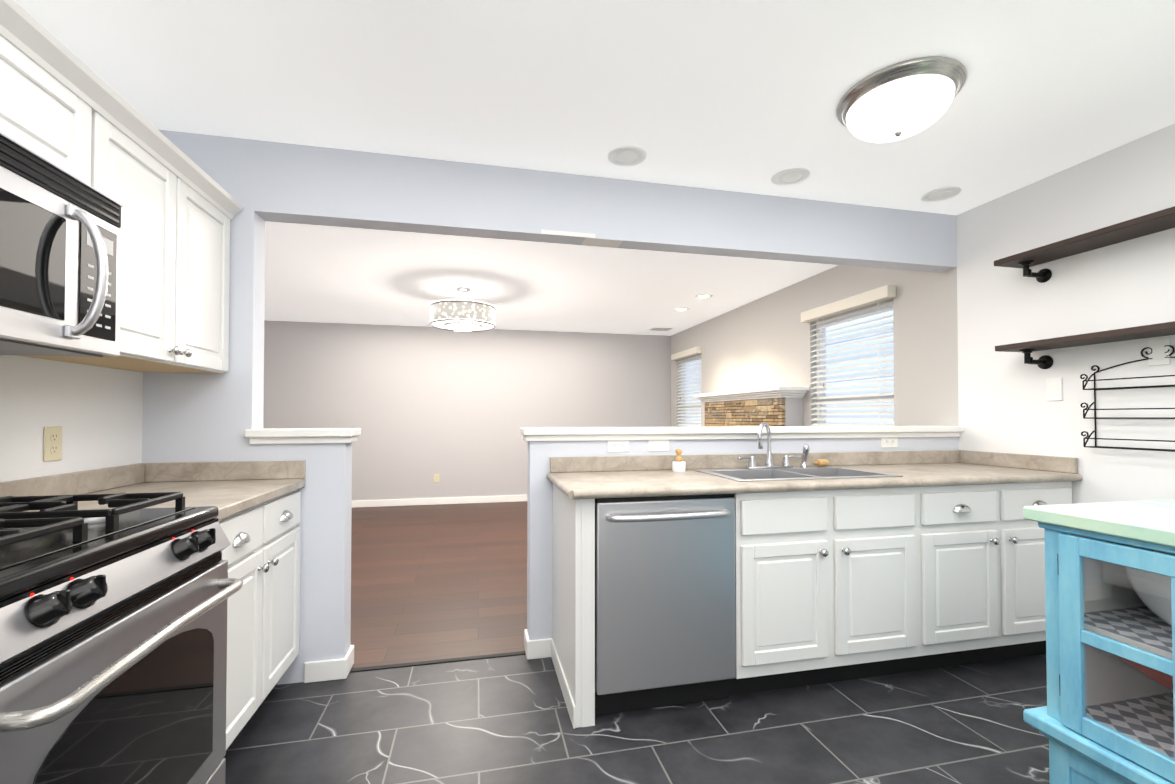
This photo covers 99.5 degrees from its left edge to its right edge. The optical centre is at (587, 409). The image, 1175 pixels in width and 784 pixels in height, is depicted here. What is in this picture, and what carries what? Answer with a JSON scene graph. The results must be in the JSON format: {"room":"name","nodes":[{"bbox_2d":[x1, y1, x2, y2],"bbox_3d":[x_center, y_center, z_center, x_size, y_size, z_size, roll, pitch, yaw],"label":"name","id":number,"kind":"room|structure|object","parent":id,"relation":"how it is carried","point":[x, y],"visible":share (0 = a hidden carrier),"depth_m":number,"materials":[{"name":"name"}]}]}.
{"room":"kitchen","nodes":[
{"label":"kitchen","id":0,"kind":"room"},
{"bbox_2d":[0,355,142,481],"bbox_3d":[-1.476,-0.028,-0.044,0.120,2.430,4.400,0,-1,-12],"label":"wall","id":1,"kind":"structure","parent":0,"point":[95,413],"depth_m":1.73,"materials":[{"name":"white paint"}]},
{"bbox_2d":[0,0,95,188],"bbox_3d":[-1.476,-0.756,1.003,0.325,0.321,0.758,0,-1,-12],"label":"upper cabinet","id":2,"kind":"object","parent":1,"relation":"attached to","point":[63,107],"depth_m":1.25,"materials":[{"name":"white wood"}]},
{"bbox_2d":[0,132,123,356],"bbox_3d":[-1.401,-0.370,1.014,0.473,0.436,0.756,0,-1,-12],"label":"microwave","id":3,"kind":"object","parent":2,"relation":"attached to","point":[60,261],"visible":1,"depth_m":1.20,"materials":[{"name":"silver metal"}]},
{"bbox_2d":[43,426,61,461],"bbox_3d":[-1.789,0.115,1.666,0.008,0.115,0.070,0,-1,-12],"label":"outlet","id":4,"kind":"object","parent":1,"relation":"attached to","point":[52,444],"visible":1,"depth_m":1.66,"materials":[{"name":"beige plastic"}]},
{"bbox_2d":[17,80,235,373],"bbox_3d":[-1.645,-0.533,1.765,0.325,0.741,0.801,0,-1,-12],"label":"upper cabinet","id":5,"kind":"object","parent":1,"relation":"attached to","point":[175,228],"depth_m":1.74,"materials":[{"name":"white wood"}]},
{"bbox_2d":[351,501,526,667],"bbox_3d":[-1.211,1.295,4.705,6.300,0.060,4.680,0,-1,-12],"label":"floor","id":6,"kind":"structure","parent":0,"point":[438,582],"depth_m":3.60,"materials":[{"name":"brown wood"}]},
{"bbox_2d":[349,651,525,672],"bbox_3d":[-0.712,1.226,2.420,0.846,0.004,0.030,0,-1,-12],"label":"threshold","id":7,"kind":"object","parent":6,"relation":"on","point":[436,661],"depth_m":2.41,"materials":[{"name":"black wood"}]},
{"bbox_2d":[694,386,808,426],"bbox_3d":[1.628,0.542,5.203,0.303,1.462,1.740,0,-1,-12],"label":"stone fireplace","id":8,"kind":"object","parent":6,"relation":"on","point":[777,406],"visible":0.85,"depth_m":4.83,"materials":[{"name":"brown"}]},
{"bbox_2d":[263,320,670,500],"bbox_3d":[-1.704,0.086,6.951,6.300,2.430,0.120,0,-1,-12],"label":"wall","id":9,"kind":"structure","parent":0,"point":[421,406],"depth_m":6.85,"materials":[{"name":"grey paint"}]},
{"bbox_2d":[434,474,438,481],"bbox_3d":[-2.061,0.939,6.792,0.070,0.115,0.008,0,-1,-12],"label":"outlet","id":10,"kind":"object","parent":9,"relation":"attached to","point":[436,477],"visible":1,"depth_m":6.79,"materials":[{"name":"beige plastic"}]},
{"bbox_2d":[352,495,526,507],"bbox_3d":[-1.689,1.255,6.865,6.060,0.090,0.017,0,-1,-12],"label":"baseboard","id":11,"kind":"structure","parent":9,"relation":"attached to","point":[509,498],"depth_m":6.78,"materials":[{"name":"white wood"}]},
{"bbox_2d":[142,129,963,684],"bbox_3d":[-0.705,0.013,2.441,6.060,2.430,0.190,0,-1,-12],"label":"wall","id":12,"kind":"structure","parent":0,"point":[196,417],"depth_m":2.25,"materials":[{"name":"white paint"}]},
{"bbox_2d":[304,645,353,672],"bbox_3d":[-2.401,1.178,2.114,2.614,0.090,0.017,0,-1,-12],"label":"baseboard","id":13,"kind":"structure","parent":12,"relation":"attached to","point":[326,670],"depth_m":2.25,"materials":[{"name":"white"}]},
{"bbox_2d":[524,629,551,650],"bbox_3d":[0.956,1.190,2.857,2.628,0.090,0.017,0,-1,-12],"label":"baseboard","id":14,"kind":"structure","parent":12,"relation":"attached to","point":[540,643],"depth_m":2.45,"materials":[{"name":"white wood"}]},
{"bbox_2d":[607,440,628,451],"bbox_3d":[0.158,0.185,2.563,0.115,0.070,0.008,0,-1,-12],"label":"outlet","id":15,"kind":"object","parent":12,"relation":"attached to","point":[617,445],"visible":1,"depth_m":2.56,"materials":[{"name":"white plastic"}]},
{"bbox_2d":[648,440,668,450],"bbox_3d":[0.373,0.186,2.611,0.115,0.070,0.007,0,-1,-12],"label":"light switch","id":16,"kind":"object","parent":12,"relation":"attached to","point":[658,445],"visible":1,"depth_m":2.61,"materials":[{"name":"white plastic"}]},
{"bbox_2d":[881,437,897,447],"bbox_3d":[1.774,0.191,2.921,0.115,0.070,0.008,0,-1,-12],"label":"outlet","id":17,"kind":"object","parent":12,"relation":"attached to","point":[889,442],"visible":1,"depth_m":2.92,"materials":[{"name":"white plastic"}]},
{"bbox_2d":[15,0,1174,335],"bbox_3d":[-0.729,-1.250,2.569,6.300,0.100,9.140,0,-1,-12],"label":"ceiling","id":18,"kind":"structure","parent":0,"point":[745,96],"depth_m":1.96,"materials":[{"name":"white paint"}]},
{"bbox_2d":[429,287,495,331],"bbox_3d":[-1.198,-0.954,4.796,0.626,0.420,0.626,0,-1,-12],"label":"dining chandelier","id":19,"kind":"object","parent":18,"relation":"hanging from","point":[461,315],"visible":1,"depth_m":4.58,"materials":[{"name":"silver metal"}]},
{"bbox_2d":[608,145,645,165],"bbox_3d":[0.188,-1.196,2.361,0.184,0.014,0.184,0,-1,-12],"label":"recessed light","id":20,"kind":"object","parent":18,"relation":"in","point":[628,155],"visible":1,"depth_m":2.35,"materials":[{"name":"white"}]},
{"bbox_2d":[648,327,673,330],"bbox_3d":[1.029,-1.123,6.977,0.300,0.009,0.250,0,-1,-12],"label":"ceiling vent","id":21,"kind":"object","parent":18,"relation":"in","point":[660,329],"visible":0.98,"depth_m":6.98,"materials":[{"name":"white metal"}]},
{"bbox_2d":[673,307,688,310],"bbox_3d":[1.076,-1.141,5.702,0.184,0.014,0.184,0,-1,-12],"label":"recessed light","id":22,"kind":"object","parent":18,"relation":"in","point":[681,309],"visible":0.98,"depth_m":5.67,"materials":[{"name":"white plastic"}]},
{"bbox_2d":[695,294,712,298],"bbox_3d":[1.191,-1.151,5.093,0.184,0.014,0.184,0,-1,-12],"label":"recessed light","id":23,"kind":"object","parent":18,"relation":"in","point":[702,296],"visible":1,"depth_m":5.07,"materials":[{"name":"white"}]},
{"bbox_2d":[771,167,809,184],"bbox_3d":[1.045,-1.193,2.561,0.184,0.014,0.184,0,-1,-12],"label":"recessed light","id":24,"kind":"object","parent":18,"relation":"in","point":[791,176],"visible":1,"depth_m":2.54,"materials":[{"name":"white"}]},
{"bbox_2d":[836,56,966,142],"bbox_3d":[1.197,-1.130,1.918,0.428,0.161,0.428,0,-1,-12],"label":"dome ceiling light","id":25,"kind":"object","parent":18,"relation":"attached to","point":[901,100],"visible":1,"depth_m":1.81,"materials":[{"name":"white glass"}]},
{"bbox_2d":[921,186,960,201],"bbox_3d":[1.962,-1.190,2.765,0.184,0.014,0.184,0,-1,-12],"label":"recessed light","id":26,"kind":"object","parent":18,"relation":"in","point":[940,194],"visible":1,"depth_m":2.75,"materials":[{"name":"white"}]},
{"bbox_2d":[254,140,956,272],"bbox_3d":[0.376,-1.038,2.698,3.845,0.320,0.120,0,-1,-12],"label":"header beam","id":27,"kind":"structure","parent":0,"point":[307,184],"depth_m":2.55,"materials":[{"name":"white paint"}]},
{"bbox_2d":[541,229,622,247],"bbox_3d":[-0.036,-0.890,2.602,0.430,0.024,0.120,0,-1,-12],"label":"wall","id":28,"kind":"structure","parent":27,"relation":"attached to","point":[590,240],"depth_m":2.57,"materials":[{"name":"white paint"}]},
{"bbox_2d":[223,654,1049,783],"bbox_3d":[0.656,1.225,0.438,4.500,0.060,4.460,0,-1,-12],"label":"floor","id":29,"kind":"structure","parent":0,"point":[502,720],"depth_m":1.87,"materials":[{"name":"tile"}]},
{"bbox_2d":[0,492,243,783],"bbox_3d":[-1.266,0.647,1.026,0.750,1.115,0.756,0,-1,-12],"label":"gas range","id":30,"kind":"object","parent":29,"relation":"on","point":[113,645],"visible":1,"depth_m":1.03,"materials":[{"name":"silver metal"}]},
{"bbox_2d":[218,490,300,751],"bbox_3d":[-1.486,0.780,1.779,0.650,0.874,0.800,0,-1,-12],"label":"base cabinet","id":31,"kind":"object","parent":29,"relation":"on","point":[261,553],"visible":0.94,"depth_m":1.82,"materials":[{"name":"white wood"}]},
{"bbox_2d":[0,460,305,520],"bbox_3d":[-1.494,0.281,1.786,0.633,0.118,0.805,0,-1,-12],"label":"countertop","id":32,"kind":"structure","parent":31,"relation":"on","point":[228,488],"depth_m":1.94,"materials":[{"name":"laminate"}]},
{"bbox_2d":[595,494,735,715],"bbox_3d":[0.268,0.786,2.226,0.589,0.868,0.632,0,-1,-12],"label":"dishwasher","id":33,"kind":"object","parent":29,"relation":"on","point":[664,600],"visible":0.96,"depth_m":1.98,"materials":[{"name":"silver metal"}]},
{"bbox_2d":[729,501,926,695],"bbox_3d":[0.989,0.878,2.427,0.896,0.700,0.608,0,-1,-12],"label":"base cabinet","id":34,"kind":"object","parent":29,"relation":"on","point":[838,585],"depth_m":2.14,"materials":[{"name":"white wood"}]},
{"bbox_2d":[839,493,1045,669],"bbox_3d":[1.878,0.881,2.624,0.925,0.700,0.608,0,-1,-12],"label":"base cabinet","id":35,"kind":"object","parent":29,"relation":"on","point":[986,561],"depth_m":2.31,"materials":[{"name":"white wood"}]},
{"bbox_2d":[546,450,1082,498],"bbox_3d":[1.098,0.295,2.448,2.530,0.113,0.633,0,-1,-12],"label":"countertop","id":36,"kind":"structure","parent":35,"relation":"on","point":[590,477],"depth_m":2.47,"materials":[{"name":"laminate"}]},
{"bbox_2d":[672,449,685,471],"bbox_3d":[0.466,0.259,2.538,0.068,0.115,0.068,0,-1,-12],"label":"brush holder","id":37,"kind":"object","parent":36,"relation":"on","point":[678,464],"visible":1,"depth_m":2.52,"materials":[{"name":"white ceramic"}]},
{"bbox_2d":[737,422,809,468],"bbox_3d":[0.990,0.189,2.608,0.416,0.245,0.112,0,-1,-12],"label":"gooseneck faucet","id":38,"kind":"object","parent":36,"relation":"on","point":[769,463],"visible":1,"depth_m":2.62,"materials":[{"name":"silver metal"}]},
{"bbox_2d":[692,466,902,481],"bbox_3d":[1.003,0.403,2.444,0.836,0.186,0.476,0,-1,-12],"label":"double-bowl sink","id":39,"kind":"object","parent":36,"relation":"in","point":[793,473],"visible":0.33,"depth_m":2.54,"materials":[{"name":"silver metal"}]},
{"bbox_2d":[814,459,828,466],"bbox_3d":[1.271,0.292,2.712,0.080,0.041,0.042,0,-1,-12],"label":"scrub brush","id":40,"kind":"object","parent":39,"relation":"on","point":[821,462],"visible":1,"depth_m":2.70,"materials":[{"name":"brown wood"}]},
{"bbox_2d":[1023,499,1174,783],"bbox_3d":[1.713,0.741,0.947,0.600,0.925,1.220,0,-1,-12],"label":"kitchen cart","id":41,"kind":"object","parent":29,"relation":"on","point":[1106,715],"visible":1,"depth_m":1.36,"materials":[{"name":"blue wood"}]},
{"bbox_2d":[1117,656,1172,689],"bbox_3d":[1.623,0.739,1.265,0.349,0.178,0.390,0,-1,-12],"label":"platter","id":42,"kind":"object","parent":41,"relation":"in","point":[1145,670],"depth_m":1.32,"materials":[{"name":"red"}]},
{"bbox_2d":[1125,545,1174,624],"bbox_3d":[1.641,0.492,1.273,0.380,0.197,0.380,0,-1,-12],"label":"mixing bowl","id":43,"kind":"object","parent":41,"relation":"in","point":[1151,586],"visible":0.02,"depth_m":1.30,"materials":[{"name":"white ceramic"}]},
{"bbox_2d":[671,123,1174,503],"bbox_3d":[2.288,0.025,3.216,0.120,2.430,8.900,0,-1,-12],"label":"wall","id":44,"kind":"structure","parent":0,"point":[1005,406],"depth_m":2.65,"materials":[{"name":"white paint"}]},
{"bbox_2d":[680,355,700,426],"bbox_3d":[1.448,-0.014,6.939,0.150,1.430,0.870,0,-1,-12],"label":"window","id":45,"kind":"structure","parent":44,"relation":"in","point":[689,360],"depth_m":7.31,"materials":[{"name":"glass"}]},
{"bbox_2d":[671,346,701,426],"bbox_3d":[1.387,-0.069,6.926,0.114,1.490,0.890,0,-1,-12],"label":"window blind","id":46,"kind":"object","parent":45,"relation":"attached to","point":[687,353],"visible":0.62,"depth_m":6.90,"materials":[{"name":"white plastic"}]},
{"bbox_2d":[816,301,893,423],"bbox_3d":[2.109,-0.062,3.957,0.150,1.430,0.940,0,-1,-12],"label":"window","id":47,"kind":"structure","parent":44,"relation":"in","point":[869,312],"depth_m":4.10,"materials":[{"name":"white plastic"}]},
{"bbox_2d":[801,285,895,425],"bbox_3d":[2.048,-0.118,3.944,0.114,1.490,0.960,0,-1,-12],"label":"window blind","id":48,"kind":"object","parent":47,"relation":"attached to","point":[879,294],"visible":0.65,"depth_m":3.87,"materials":[{"name":"white plastic"}]},
{"bbox_2d":[1046,378,1062,400],"bbox_3d":[2.375,-0.101,2.531,0.007,0.115,0.070,0,-1,-12],"label":"light switch","id":49,"kind":"object","parent":44,"relation":"attached to","point":[1054,389],"visible":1,"depth_m":2.53,"materials":[{"name":"white plastic"}]},
{"bbox_2d":[994,206,1174,282],"bbox_3d":[2.390,-0.730,1.992,0.214,0.126,1.340,0,-1,-12],"label":"shelf","id":50,"kind":"object","parent":44,"relation":"attached to","point":[1154,222],"visible":1,"depth_m":2.27,"materials":[{"name":"brown wood"}]},
{"bbox_2d":[995,321,1174,368],"bbox_3d":[2.390,-0.280,1.984,0.214,0.126,1.340,0,-1,-12],"label":"shelf","id":51,"kind":"object","parent":44,"relation":"attached to","point":[1028,348],"visible":1,"depth_m":2.27,"materials":[{"name":"brown wood"}]},
{"bbox_2d":[1080,345,1174,451],"bbox_3d":[2.426,-0.049,2.137,0.077,0.448,0.475,0,-1,-12],"label":"spice rack","id":52,"kind":"object","parent":44,"relation":"attached to","point":[1088,436],"visible":1,"depth_m":2.23,"materials":[{"name":"black metal"}]},
{"bbox_2d":[1148,337,1169,365],"bbox_3d":[2.461,-0.247,2.143,0.007,0.115,0.070,0,-1,-12],"label":"light switch","id":53,"kind":"object","parent":44,"relation":"attached to","point":[1157,355],"visible":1,"depth_m":2.14,"materials":[{"name":"white plastic"}]},
{"label":"outside","id":54,"kind":"structure","parent":0,"visible":0},
{"bbox_2d":[825,310,893,423],"bbox_3d":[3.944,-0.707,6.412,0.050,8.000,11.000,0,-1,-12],"label":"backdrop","id":55,"kind":"structure","parent":54,"point":[873,317],"depth_m":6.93,"materials":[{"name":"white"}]}
]}

